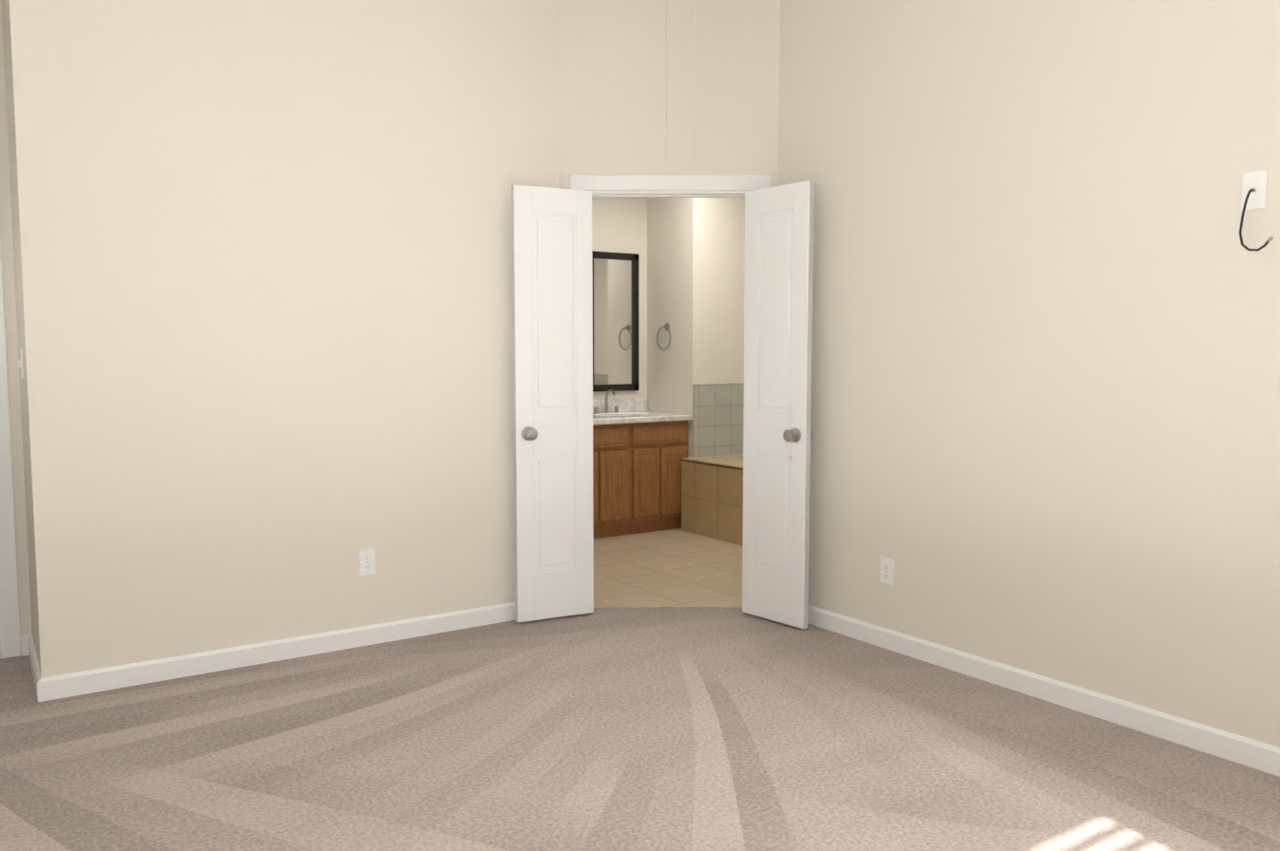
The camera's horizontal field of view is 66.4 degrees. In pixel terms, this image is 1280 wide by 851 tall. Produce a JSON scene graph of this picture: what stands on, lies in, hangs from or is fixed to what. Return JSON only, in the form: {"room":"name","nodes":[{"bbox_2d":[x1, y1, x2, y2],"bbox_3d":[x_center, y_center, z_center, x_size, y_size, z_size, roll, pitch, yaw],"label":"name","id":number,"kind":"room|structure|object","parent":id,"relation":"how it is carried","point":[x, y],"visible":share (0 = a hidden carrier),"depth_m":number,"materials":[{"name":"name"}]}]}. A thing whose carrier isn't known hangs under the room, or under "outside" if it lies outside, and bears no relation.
{"room":"empty bedroom","nodes":[
{"label":"empty bedroom","id":0,"kind":"room"},
{"bbox_2d":[0,0,32,650],"bbox_3d":[-3.039,-0.845,3.853,0.950,3.700,0.120,-3,5,-34],"label":"wall","id":1,"kind":"structure","parent":0,"point":[9,300],"depth_m":4.11,"materials":[{"name":"beige paint"}]},
{"bbox_2d":[0,224,21,659],"bbox_3d":[-3.060,-0.071,3.898,0.918,2.149,0.152,-3,5,-34],"label":"door frame","id":2,"kind":"structure","parent":1,"relation":"attached to","point":[9,633],"depth_m":4.12,"materials":[{"name":"white wood"}]},
{"bbox_2d":[20,634,30,656],"bbox_3d":[-2.625,0.942,4.191,0.040,0.085,0.015,-3,5,-34],"label":"baseboard","id":3,"kind":"structure","parent":1,"relation":"attached to","point":[25,644],"depth_m":4.18,"materials":[{"name":"white wood"}]},
{"bbox_2d":[0,0,39,668],"bbox_3d":[-2.439,-0.851,3.924,0.120,3.700,0.680,-3,5,-34],"label":"wall","id":4,"kind":"structure","parent":0,"point":[17,278],"depth_m":3.86,"materials":[{"name":"beige paint"}]},
{"bbox_2d":[18,348,23,379],"bbox_3d":[-2.416,-0.241,3.816,0.014,0.116,0.072,-3,5,-34],"label":"light switch","id":5,"kind":"object","parent":4,"relation":"attached to","point":[20,363],"visible":1,"depth_m":3.79,"materials":[{"name":"white plastic"}]},
{"bbox_2d":[28,634,42,702],"bbox_3d":[-2.423,0.963,3.918,0.015,0.085,0.696,-3,5,-34],"label":"baseboard","id":6,"kind":"structure","parent":4,"relation":"attached to","point":[35,670],"depth_m":3.80,"materials":[{"name":"white wood"}]},
{"bbox_2d":[7,0,558,678],"bbox_3d":[-1.345,-0.871,4.186,2.224,3.700,0.120,-3,5,-34],"label":"wall","id":7,"kind":"structure","parent":0,"point":[266,264],"depth_m":4.02,"materials":[{"name":"beige paint"}]},
{"bbox_2d":[41,602,515,701],"bbox_3d":[-1.307,0.936,4.268,2.224,0.085,0.015,-3,5,-34],"label":"baseboard","id":8,"kind":"structure","parent":7,"relation":"attached to","point":[74,684],"depth_m":4.08,"materials":[{"name":"white wood"}]},
{"bbox_2d":[359,548,375,576],"bbox_3d":[-1.203,0.604,4.318,0.072,0.116,0.008,-3,5,-34],"label":"electrical outlet","id":9,"kind":"object","parent":7,"relation":"attached to","point":[367,562],"visible":1,"depth_m":4.32,"materials":[{"name":"white plastic"}]},
{"bbox_2d":[592,197,647,400],"bbox_3d":[-0.818,-1.082,6.961,2.026,3.700,0.120,-3,5,-34],"label":"wall","id":10,"kind":"structure","parent":0,"point":[619,224],"depth_m":7.37,"materials":[{"name":"beige paint"}]},
{"bbox_2d":[592,250,638,391],"bbox_3d":[-0.199,-0.773,7.316,0.450,1.030,0.028,-3,5,-34],"label":"bathroom mirror","id":11,"kind":"object","parent":10,"relation":"attached to","point":[615,321],"visible":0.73,"depth_m":7.33,"materials":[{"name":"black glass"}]},
{"bbox_2d":[592,397,649,412],"bbox_3d":[-0.582,-0.130,7.103,1.542,0.100,0.025,-3,5,-34],"label":"backsplash","id":12,"kind":"structure","parent":10,"relation":"attached to","point":[629,405],"depth_m":7.39,"materials":[{"name":"white stone"}]},
{"bbox_2d":[0,608,1279,850],"bbox_3d":[-3.733,1.026,4.037,8.490,0.060,12.670,-3,5,-34],"label":"floor carpet","id":13,"kind":"object","parent":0,"point":[667,730],"visible":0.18,"depth_m":3.14,"materials":[{"name":"beige carpet"}]},
{"bbox_2d":[593,527,742,608],"bbox_3d":[0.453,0.850,6.327,3.246,0.064,2.840,-3,5,-34],"label":"floor","id":14,"kind":"structure","parent":0,"point":[674,568],"depth_m":5.77,"materials":[{"name":"beige tile"}]},
{"bbox_2d":[592,420,690,538],"bbox_3d":[-0.431,0.375,6.919,1.542,0.799,0.561,-3,5,-34],"label":"bathroom vanity","id":15,"kind":"object","parent":14,"relation":"on","point":[640,451],"depth_m":6.88,"materials":[{"name":"brown wood"}]},
{"bbox_2d":[592,412,691,427],"bbox_3d":[-0.424,-0.035,6.878,1.542,0.068,0.586,-3,5,-34],"label":"countertop","id":16,"kind":"structure","parent":15,"relation":"on","point":[599,418],"depth_m":6.90,"materials":[{"name":"white stone"}]},
{"bbox_2d":[681,452,743,545],"bbox_3d":[1.361,0.436,6.566,1.198,0.731,2.016,-3,5,-34],"label":"tub","id":17,"kind":"object","parent":14,"relation":"on","point":[712,497],"visible":0.02,"depth_m":6.78,"materials":[{"name":"tile"}]},
{"bbox_2d":[557,0,780,189],"bbox_3d":[0.138,-0.919,4.822,1.062,3.700,0.120,0,4,0],"label":"wall","id":18,"kind":"structure","parent":0,"point":[612,82],"depth_m":4.71,"materials":[{"name":"beige paint"}]},
{"bbox_2d":[511,185,593,622],"bbox_3d":[-0.419,-0.094,4.694,0.403,2.050,0.156,-3,5,-34],"label":"bathroom door","id":19,"kind":"structure","parent":18,"relation":"in","point":[552,293],"depth_m":4.66,"materials":[{"name":"painted wood"},{"name":"brushed nickel"}]},
{"bbox_2d":[569,174,771,197],"bbox_3d":[0.147,-0.146,4.881,0.974,2.149,0.152,0,4,0],"label":"door frame","id":20,"kind":"structure","parent":18,"relation":"attached to","point":[668,185],"depth_m":4.73,"materials":[{"name":"white wood"}]},
{"bbox_2d":[666,0,695,164],"bbox_3d":[0.197,-1.787,4.694,0.140,1.050,0.004,0,4,0],"label":"trim","id":21,"kind":"structure","parent":18,"relation":"attached to","point":[680,82],"depth_m":4.70,"materials":[{"name":"beige paint"}]},
{"bbox_2d":[742,180,813,629],"bbox_3d":[0.653,-0.089,4.635,0.156,2.050,0.404,-3,5,-34],"label":"bathroom door","id":22,"kind":"structure","parent":18,"relation":"in","point":[777,434],"depth_m":4.60,"materials":[{"name":"white wood"}]},
{"bbox_2d":[647,197,745,458],"bbox_3d":[0.685,-1.133,7.635,1.220,3.700,0.700,-3,5,-34],"label":"wall","id":23,"kind":"structure","parent":0,"point":[696,268],"depth_m":7.18,"materials":[{"name":"beige paint"}]},
{"bbox_2d":[656,323,670,350],"bbox_3d":[0.188,-0.662,7.281,0.040,0.203,0.180,-3,5,-34],"label":"towel ring","id":24,"kind":"object","parent":23,"relation":"attached to","point":[666,326],"visible":1,"depth_m":7.27,"materials":[{"name":"silver metal"}]},
{"bbox_2d":[778,0,1279,747],"bbox_3d":[2.007,-0.774,2.914,0.120,3.700,4.570,-3,5,-34],"label":"wall","id":25,"kind":"structure","parent":0,"point":[1044,414],"depth_m":3.58,"materials":[{"name":"beige paint"}]},
{"bbox_2d":[879,556,893,586],"bbox_3d":[1.077,0.637,4.273,0.008,0.116,0.072,-3,5,-34],"label":"electrical outlet","id":26,"kind":"object","parent":25,"relation":"attached to","point":[887,572],"visible":1,"depth_m":4.27,"materials":[{"name":"white plastic"}]},
{"bbox_2d":[807,605,1279,777],"bbox_3d":[1.918,1.028,3.063,0.015,0.085,4.450,-3,5,-34],"label":"baseboard","id":27,"kind":"structure","parent":25,"relation":"attached to","point":[1258,755],"depth_m":3.57,"materials":[{"name":"white wood"}]},
{"bbox_2d":[1239,169,1273,251],"bbox_3d":[1.873,-0.653,2.974,0.045,0.246,0.108,-3,5,-34],"label":"outlet","id":28,"kind":"object","parent":25,"relation":"attached to","point":[1253,190],"visible":0.98,"depth_m":2.99,"materials":[{"name":"white plastic"}]},
{"bbox_3d":[1.941,-1.068,6.776,0.120,3.700,2.140,-3,5,-34],"label":"wall","id":29,"kind":"structure","parent":0,"visible":0},
{"bbox_2d":[692,382,744,457],"bbox_3d":[0.831,-0.057,7.383,1.080,0.528,0.014,-3,5,-34],"label":"tile backsplash","id":30,"kind":"structure","parent":29,"relation":"attached to","point":[717,419],"depth_m":7.18,"materials":[{"name":"tile"}]}
]}

